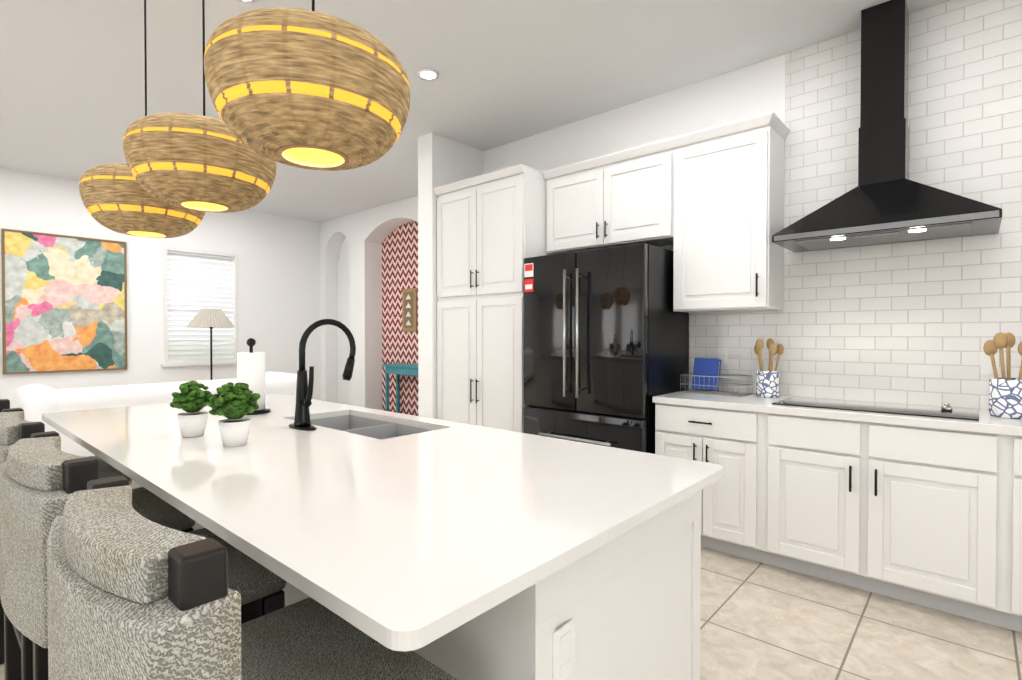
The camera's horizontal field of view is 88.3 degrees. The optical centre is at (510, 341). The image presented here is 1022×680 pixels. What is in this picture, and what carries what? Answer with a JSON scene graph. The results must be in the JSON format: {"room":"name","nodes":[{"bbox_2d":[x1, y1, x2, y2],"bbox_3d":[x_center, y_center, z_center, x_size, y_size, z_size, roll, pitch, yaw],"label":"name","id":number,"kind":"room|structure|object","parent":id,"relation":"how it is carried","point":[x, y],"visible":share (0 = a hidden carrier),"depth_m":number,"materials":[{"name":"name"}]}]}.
{"room":"kitchen","nodes":[
{"label":"kitchen","id":0,"kind":"room"},
{"bbox_2d":[0,167,320,408],"bbox_3d":[-5.284,-0.318,5.992,0.150,3.100,7.200,1,1,41],"label":"wall","id":1,"kind":"structure","parent":0,"point":[279,280],"depth_m":7.09,"materials":[{"name":"white paint"}]},
{"bbox_2d":[1,228,127,374],"bbox_3d":[-5.093,-0.429,6.062,0.038,1.564,1.104,1,1,41],"label":"painting","id":2,"kind":"object","parent":1,"relation":"attached to","point":[64,303],"visible":0.94,"depth_m":6.01,"materials":[{"name":"multicoloured paint"}]},
{"bbox_2d":[161,246,238,366],"bbox_3d":[-4.199,-0.454,7.153,0.160,1.555,0.980,1,1,41],"label":"window","id":3,"kind":"structure","parent":1,"relation":"in","point":[195,281],"depth_m":7.13,"materials":[{"name":"grey"}]},
{"bbox_2d":[320,195,417,409],"bbox_3d":[-1.409,-0.332,7.228,4.030,3.100,0.380,1,1,41],"label":"wall","id":4,"kind":"structure","parent":0,"point":[365,233],"depth_m":7.74,"materials":[{"name":"white paint"}]},
{"bbox_2d":[337,238,349,404],"bbox_3d":[-2.535,-0.242,8.243,0.700,2.885,0.187,1,1,41],"label":"arch","id":5,"kind":"object","parent":4,"relation":"attached to","point":[343,344],"visible":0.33,"depth_m":8.34,"materials":[{"name":"white paint"}]},
{"bbox_2d":[382,221,417,415],"bbox_3d":[-1.402,-0.227,7.366,1.356,2.885,0.005,1,1,41],"label":"wall","id":6,"kind":"structure","parent":4,"relation":"attached to","point":[399,258],"depth_m":7.53,"materials":[{"name":"paper"}]},
{"bbox_2d":[402,288,416,331],"bbox_3d":[-1.418,-0.434,7.346,0.300,0.600,0.040,1,1,41],"label":"framed picture","id":7,"kind":"object","parent":6,"relation":"attached to","point":[409,309],"visible":1,"depth_m":7.32,"materials":[{"name":"brown wood"}]},
{"bbox_2d":[418,132,483,418],"bbox_3d":[-0.262,-0.310,5.331,0.200,3.100,1.550,1,1,41],"label":"wall","id":8,"kind":"structure","parent":0,"point":[442,160],"depth_m":4.75,"materials":[{"name":"white paint"}]},
{"bbox_2d":[0,0,949,221],"bbox_3d":[-1.270,-1.877,2.436,10.850,0.100,7.500,1,1,41],"label":"ceiling","id":9,"kind":"structure","parent":0,"point":[72,89],"depth_m":3.46,"materials":[{"name":"white paint"}]},
{"bbox_2d":[79,0,204,237],"bbox_3d":[-1.886,-1.190,2.721,0.542,1.276,0.542,1,1,41],"label":"pendant lamp","id":10,"kind":"object","parent":9,"relation":"hanging from","point":[117,197],"visible":0.77,"depth_m":2.53,"materials":[{"name":"wicker"}]},
{"bbox_2d":[123,0,276,212],"bbox_3d":[-1.335,-1.205,2.288,0.574,1.237,0.574,1,1,41],"label":"pendant lamp","id":11,"kind":"object","parent":9,"relation":"hanging from","point":[202,163],"visible":0.94,"depth_m":2.09,"materials":[{"name":"wicker"}]},
{"bbox_2d":[238,0,256,2],"bbox_3d":[-1.407,-1.823,2.758,0.150,0.013,0.150,1,1,41],"label":"recessed light","id":12,"kind":"object","parent":9,"relation":"in","point":[248,1],"visible":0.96,"depth_m":2.82,"materials":[{"name":"white paint"}]},
{"bbox_2d":[203,0,409,170],"bbox_3d":[-0.596,-1.184,1.584,0.574,1.262,0.574,1,1,41],"label":"pendant lamp","id":13,"kind":"object","parent":9,"relation":"hanging from","point":[313,89],"visible":1,"depth_m":1.39,"materials":[{"name":"wicker"}]},
{"bbox_2d":[417,68,438,79],"bbox_3d":[-0.569,-1.833,3.618,0.150,0.013,0.150,1,1,41],"label":"recessed light","id":14,"kind":"object","parent":9,"relation":"in","point":[427,74],"visible":1,"depth_m":3.60,"materials":[{"name":"white paint"}]},
{"bbox_2d":[0,478,1021,679],"bbox_3d":[-1.270,1.323,2.474,10.850,0.100,7.500,1,1,41],"label":"floor","id":15,"kind":"structure","parent":0,"point":[760,621],"depth_m":2.29,"materials":[{"name":"tile"}]},
{"bbox_2d":[0,399,129,664],"bbox_3d":[-2.086,0.752,2.365,0.551,1.045,0.530,1,1,41],"label":"bar stool","id":16,"kind":"object","parent":15,"relation":"on","point":[106,470],"visible":0.1,"depth_m":2.09,"materials":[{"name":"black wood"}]},
{"bbox_2d":[0,408,195,679],"bbox_3d":[-1.456,0.758,1.810,0.551,1.045,0.530,1,1,41],"label":"bar stool","id":17,"kind":"object","parent":15,"relation":"on","point":[15,426],"visible":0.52,"depth_m":1.79,"materials":[{"name":"grey fabric"}]},
{"bbox_2d":[0,431,286,679],"bbox_3d":[-0.946,0.763,1.360,0.551,1.045,0.530,1,1,41],"label":"bar stool","id":18,"kind":"object","parent":15,"relation":"on","point":[43,477],"visible":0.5,"depth_m":1.08,"materials":[{"name":"grey fabric"}]},
{"bbox_2d":[11,371,312,456],"bbox_3d":[-3.299,0.806,5.255,0.980,0.870,2.400,1,1,41],"label":"sofa","id":19,"kind":"object","parent":15,"relation":"on","point":[34,401],"visible":0.27,"depth_m":4.42,"materials":[{"name":"white leather"}]},
{"bbox_2d":[187,309,233,379],"bbox_3d":[-3.768,0.408,6.624,0.532,1.633,0.532,1,1,41],"label":"floor lamp","id":20,"kind":"object","parent":15,"relation":"on","point":[211,319],"visible":0.71,"depth_m":6.49,"materials":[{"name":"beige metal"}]},
{"bbox_2d":[47,476,456,679],"bbox_3d":[-0.439,0.768,0.914,0.551,1.045,0.530,1,1,41],"label":"bar stool","id":21,"kind":"object","parent":15,"relation":"on","point":[133,593],"visible":0.96,"depth_m":0.65,"materials":[{"name":"grey fabric"}]},
{"bbox_2d":[64,434,706,679],"bbox_3d":[-0.800,0.830,2.074,2.738,0.894,1.070,1,1,41],"label":"kitchen island","id":22,"kind":"object","parent":15,"relation":"on","point":[630,610],"depth_m":1.18,"materials":[{"name":"white paint"}]},
{"bbox_2d":[42,403,661,653],"bbox_3d":[-0.973,0.373,1.881,2.864,0.026,0.720,1,1,41],"label":"island countertop","id":23,"kind":"structure","parent":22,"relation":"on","point":[410,546],"depth_m":1.15,"materials":[{"name":"white stone"}]},
{"bbox_2d":[169,380,213,437],"bbox_3d":[-1.202,0.253,1.990,0.154,0.208,0.148,1,1,41],"label":"potted plant","id":24,"kind":"object","parent":23,"relation":"on","point":[191,399],"visible":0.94,"depth_m":1.95,"materials":[{"name":"green plant"}]},
{"bbox_2d":[208,382,260,446],"bbox_3d":[-0.959,0.251,1.826,0.168,0.218,0.161,1,1,41],"label":"potted plant","id":25,"kind":"object","parent":23,"relation":"on","point":[235,403],"visible":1,"depth_m":1.79,"materials":[{"name":"green plant"}]},
{"bbox_2d":[237,338,269,414],"bbox_3d":[-1.274,0.168,2.584,0.170,0.366,0.170,1,1,41],"label":"paper towel holder","id":26,"kind":"object","parent":23,"relation":"on","point":[251,368],"visible":0.62,"depth_m":2.54,"materials":[{"name":"white paper"}]},
{"bbox_2d":[289,319,355,430],"bbox_3d":[-0.786,0.129,2.241,0.192,0.450,0.284,1,1,41],"label":"faucet","id":27,"kind":"object","parent":23,"relation":"on","point":[304,393],"visible":1,"depth_m":2.15,"materials":[{"name":"black metal"}]},
{"bbox_2d":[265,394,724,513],"bbox_3d":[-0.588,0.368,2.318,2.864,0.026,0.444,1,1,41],"label":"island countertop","id":28,"kind":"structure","parent":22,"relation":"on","point":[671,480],"depth_m":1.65,"materials":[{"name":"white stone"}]},
{"bbox_2d":[310,410,441,437],"bbox_3d":[-0.651,0.475,2.312,0.799,0.212,0.370,1,1,41],"label":"sink","id":29,"kind":"object","parent":28,"relation":"in","point":[370,424],"depth_m":2.51,"materials":[{"name":"silver metal"}]},
{"bbox_2d":[383,363,417,412],"bbox_3d":[-1.378,0.769,7.147,0.860,0.900,0.260,1,1,41],"label":"table","id":30,"kind":"object","parent":15,"relation":"on","point":[398,369],"visible":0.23,"depth_m":7.29,"materials":[{"name":"teal paint"}]},
{"bbox_2d":[433,164,551,432],"bbox_3d":[-0.103,-0.055,4.589,1.016,2.607,0.638,1,1,41],"label":"pantry cabinet","id":31,"kind":"object","parent":15,"relation":"on","point":[491,231],"visible":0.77,"depth_m":4.31,"materials":[{"name":"white paint"}]},
{"bbox_2d":[523,243,688,453],"bbox_3d":[0.663,0.320,3.840,0.980,1.875,0.756,1,1,41],"label":"fridge","id":32,"kind":"object","parent":15,"relation":"on","point":[605,345],"visible":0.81,"depth_m":3.53,"materials":[{"name":"black metal"}]},
{"bbox_2d":[652,401,763,562],"bbox_3d":[1.343,0.826,3.350,0.646,0.874,0.601,1,1,41],"label":"base cabinet","id":33,"kind":"object","parent":15,"relation":"on","point":[732,507],"depth_m":3.05,"materials":[{"name":"white paint"}]},
{"bbox_2d":[764,409,1011,628],"bbox_3d":[1.953,0.832,2.812,0.980,0.874,0.601,1,1,41],"label":"base cabinet","id":34,"kind":"object","parent":15,"relation":"on","point":[924,511],"depth_m":2.53,"materials":[{"name":"white paint"}]},
{"bbox_2d":[652,389,1021,432],"bbox_3d":[2.229,0.378,2.558,3.024,0.040,0.610,1,1,41],"label":"countertop","id":35,"kind":"structure","parent":34,"relation":"on","point":[1006,425],"depth_m":2.69,"materials":[{"name":"white stone"}]},
{"bbox_2d":[680,358,752,396],"bbox_3d":[1.357,0.231,3.485,0.385,0.228,0.256,1,1,41],"label":"wire basket","id":36,"kind":"object","parent":35,"relation":"on","point":[706,374],"visible":1,"depth_m":3.52,"materials":[{"name":"silver metal"}]},
{"bbox_2d":[754,338,783,397],"bbox_3d":[1.615,0.165,3.309,0.174,0.366,0.144,1,1,41],"label":"utensil crock","id":37,"kind":"object","parent":35,"relation":"on","point":[768,383],"visible":1,"depth_m":3.26,"materials":[{"name":"ceramic"}]},
{"bbox_2d":[772,396,978,420],"bbox_3d":[1.934,0.330,2.831,0.870,0.048,0.450,1,1,41],"label":"cooktop","id":38,"kind":"object","parent":35,"relation":"in","point":[946,410],"visible":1,"depth_m":2.77,"materials":[{"name":"black glass"}]},
{"bbox_2d":[983,332,1021,418],"bbox_3d":[2.361,0.157,2.492,0.189,0.400,0.157,1,1,41],"label":"utensil crock","id":39,"kind":"object","parent":35,"relation":"on","point":[1005,397],"visible":1,"depth_m":2.46,"materials":[{"name":"ceramic"}]},
{"bbox_2d":[1008,433,1021,632],"bbox_3d":[2.725,0.840,2.132,1.077,0.874,0.601,1,1,41],"label":"base cabinet","id":40,"kind":"object","parent":15,"relation":"on","point":[1014,514],"depth_m":2.24,"materials":[{"name":"white paint"}]},
{"bbox_2d":[484,54,988,409],"bbox_3d":[2.133,-0.285,3.155,6.670,3.100,0.150,1,1,41],"label":"wall","id":41,"kind":"structure","parent":0,"point":[756,89],"depth_m":3.94,"materials":[{"name":"white paint"}]},
{"bbox_2d":[542,139,673,254],"bbox_3d":[0.783,-1.022,3.995,1.077,0.636,0.341,1,1,41],"label":"upper cabinet","id":42,"kind":"object","parent":41,"relation":"attached to","point":[622,198],"depth_m":3.82,"materials":[{"name":"white paint"}]},
{"bbox_2d":[658,112,785,312],"bbox_3d":[1.385,-0.766,3.467,0.672,1.136,0.341,1,1,41],"label":"upper cabinet","id":43,"kind":"object","parent":41,"relation":"attached to","point":[708,204],"depth_m":3.29,"materials":[{"name":"white paint"}]},
{"bbox_2d":[689,0,1021,408],"bbox_3d":[2.879,-0.733,2.386,4.240,2.184,0.008,1,1,41],"label":"tile backsplash","id":44,"kind":"structure","parent":41,"relation":"attached to","point":[922,322],"depth_m":2.94,"materials":[{"name":"white tile"}]},
{"bbox_2d":[718,348,727,363],"bbox_3d":[1.463,0.102,3.633,0.070,0.115,0.008,1,1,41],"label":"outlet","id":45,"kind":"object","parent":44,"relation":"attached to","point":[723,354],"visible":0.88,"depth_m":3.63,"materials":[{"name":"white plastic"}]},
{"bbox_2d":[980,352,998,373],"bbox_3d":[2.484,0.112,2.734,0.070,0.115,0.008,1,1,41],"label":"outlet","id":46,"kind":"object","parent":44,"relation":"attached to","point":[985,364],"visible":0.71,"depth_m":2.74,"materials":[{"name":"white plastic"}]},
{"bbox_2d":[772,0,1001,251],"bbox_3d":[1.989,-1.189,2.830,0.950,1.281,0.492,1,1,41],"label":"range hood","id":47,"kind":"object","parent":41,"relation":"attached to","point":[886,200],"visible":1,"depth_m":2.82,"materials":[{"name":"black metal"}]}
]}

